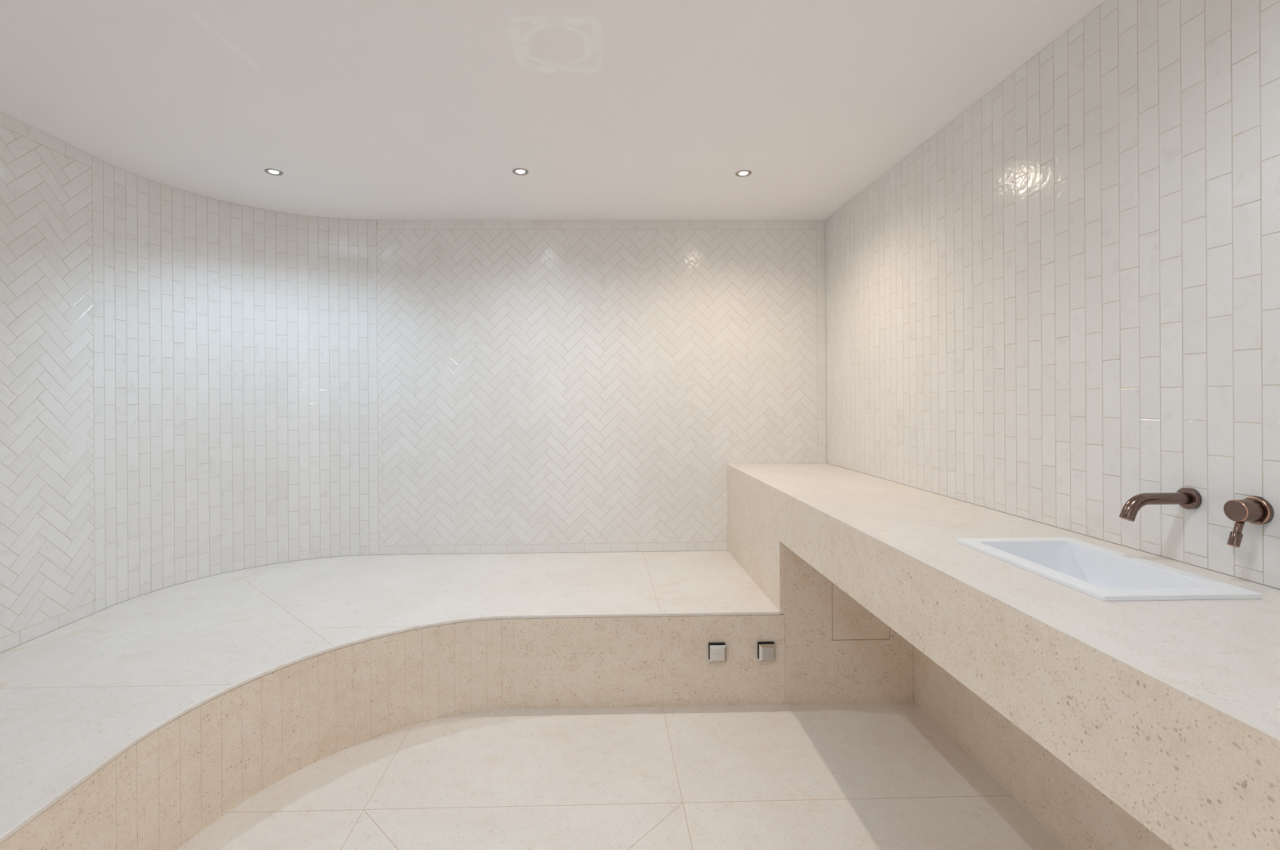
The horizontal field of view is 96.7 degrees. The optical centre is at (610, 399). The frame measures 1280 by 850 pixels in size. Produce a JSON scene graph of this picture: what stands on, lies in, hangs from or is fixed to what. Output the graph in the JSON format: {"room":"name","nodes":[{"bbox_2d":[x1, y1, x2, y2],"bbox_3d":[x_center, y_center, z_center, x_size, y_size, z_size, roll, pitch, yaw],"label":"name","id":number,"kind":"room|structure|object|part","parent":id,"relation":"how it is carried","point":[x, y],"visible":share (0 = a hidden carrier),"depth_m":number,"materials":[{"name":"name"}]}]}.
{"room":"spa","nodes":[
{"label":"spa","id":0,"kind":"room"},
{"bbox_2d":[0,111,97,653],"bbox_3d":[-2.233,0.133,1.029,0.101,2.355,2.855,0,0,-1],"label":"wall","id":1,"kind":"structure","parent":0,"point":[47,565],"depth_m":2.22,"materials":[{"name":"white tile"}]},
{"bbox_2d":[92,155,378,613],"bbox_3d":[-1.919,0.131,3.011,0.362,2.355,1.351,0,0,44],"label":"wall","id":2,"kind":"structure","parent":0,"point":[235,345],"depth_m":3.00,"materials":[{"name":"white tile"}]},
{"bbox_2d":[0,0,1105,220],"bbox_3d":[-0.439,-1.105,1.496,3.723,0.100,3.910,0,0,-1],"label":"ceiling","id":3,"kind":"structure","parent":0,"point":[366,109],"depth_m":1.95,"materials":[{"name":"paint"}]},
{"bbox_2d":[264,168,283,175],"bbox_3d":[-1.552,-1.047,2.622,0.074,0.004,0.074,0,0,-1],"label":"recessed light","id":4,"kind":"object","parent":3,"relation":"in","point":[273,171],"visible":1,"depth_m":2.62,"materials":[{"name":"silver metal"}]},
{"bbox_2d":[512,168,528,174],"bbox_3d":[-0.416,-1.054,2.636,0.074,0.004,0.074,0,0,-1],"label":"recessed light","id":5,"kind":"object","parent":3,"relation":"in","point":[517,171],"visible":1,"depth_m":2.63,"materials":[{"name":"silver metal"}]},
{"bbox_2d":[735,169,751,176],"bbox_3d":[0.626,-1.060,2.672,0.074,0.004,0.074,0,0,-1],"label":"recessed light","id":6,"kind":"object","parent":3,"relation":"in","point":[744,172],"visible":1,"depth_m":2.67,"materials":[{"name":"silver metal"}]},
{"bbox_2d":[373,219,826,555],"bbox_3d":[0.004,0.119,3.410,2.769,2.355,0.101,0,0,-1],"label":"wall","id":7,"kind":"structure","parent":0,"point":[544,386],"depth_m":3.36,"materials":[{"name":"white tile"}]},
{"bbox_2d":[177,702,1067,849],"bbox_3d":[-0.424,1.349,1.496,3.723,0.100,3.910,0,0,-1],"label":"floor","id":8,"kind":"structure","parent":0,"point":[872,775],"depth_m":1.90,"materials":[{"name":"tile"}]},
{"bbox_2d":[0,551,785,849],"bbox_3d":[-0.714,1.105,1.490,2.945,0.393,3.707,0,0,-1],"label":"stone bench","id":9,"kind":"object","parent":8,"relation":"on","point":[140,722],"visible":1,"depth_m":2.26,"materials":[{"name":"stone"}]},
{"bbox_2d":[708,642,726,662],"bbox_3d":[0.452,1.066,2.390,0.072,0.076,0.028,0,0,-1],"label":"outlet","id":10,"kind":"object","parent":9,"relation":"attached to","point":[717,651],"visible":1,"depth_m":2.38,"materials":[{"name":"silver metal"}]},
{"bbox_2d":[757,641,775,661],"bbox_3d":[0.659,1.064,2.394,0.072,0.076,0.028,0,0,-1],"label":"outlet","id":11,"kind":"object","parent":9,"relation":"attached to","point":[766,650],"visible":1,"depth_m":2.38,"materials":[{"name":"silver metal"}]},
{"bbox_2d":[727,462,1279,849],"bbox_3d":[1.035,0.837,1.528,0.595,0.908,3.707,0,0,-1],"label":"countertop","id":12,"kind":"structure","parent":8,"relation":"on","point":[1170,709],"depth_m":1.08,"materials":[{"name":"stone"}]},
{"bbox_3d":[1.014,0.945,2.426,0.551,0.692,0.020,0,0,-1],"label":"panel","id":13,"kind":"part","parent":12,"relation":"part of","materials":[{"name":"beige stone"}]},
{"bbox_3d":[1.065,0.899,2.429,0.255,0.258,0.021,0,0,-1],"label":"access panel","id":14,"kind":"part","parent":12,"relation":"part of","materials":[{"name":"beige stone"}]},
{"bbox_2d":[955,537,1262,600],"bbox_3d":[1.087,0.435,1.306,0.310,0.126,0.448,0,0,-1],"label":"washbasin","id":15,"kind":"object","parent":12,"relation":"in","point":[1102,573],"visible":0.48,"depth_m":1.32,"materials":[{"name":"white ceramic"}]},
{"bbox_3d":[1.087,0.440,1.306,0.243,0.116,0.381,0,0,-1],"label":"bowl","id":16,"kind":"part","parent":15,"relation":"part of","materials":[{"name":"white ceramic"}]},
{"bbox_2d":[825,0,1279,849],"bbox_3d":[1.367,0.111,1.536,0.124,2.355,3.711,0,0,-1],"label":"wall","id":17,"kind":"structure","parent":0,"point":[1060,308],"depth_m":1.58,"materials":[{"name":"white tile"}]},
{"bbox_2d":[1119,487,1201,521],"bbox_3d":[1.254,0.242,1.307,0.164,0.076,0.049,0,0,-1],"label":"spout","id":18,"kind":"object","parent":17,"relation":"attached to","point":[1188,498],"visible":1,"depth_m":1.30,"materials":[{"name":"brown metal"}]},
{"bbox_2d":[1223,496,1274,547],"bbox_3d":[1.308,0.254,1.175,0.062,0.104,0.057,0,0,-1],"label":"mixer","id":19,"kind":"object","parent":17,"relation":"attached to","point":[1256,510],"visible":1,"depth_m":1.17,"materials":[{"name":"brown metal"}]},
{"bbox_3d":[1.293,0.278,1.175,0.030,0.057,0.018,0,0,-1],"label":"lever","id":20,"kind":"part","parent":19,"relation":"part of","materials":[{"name":"brown metal"}]}
]}

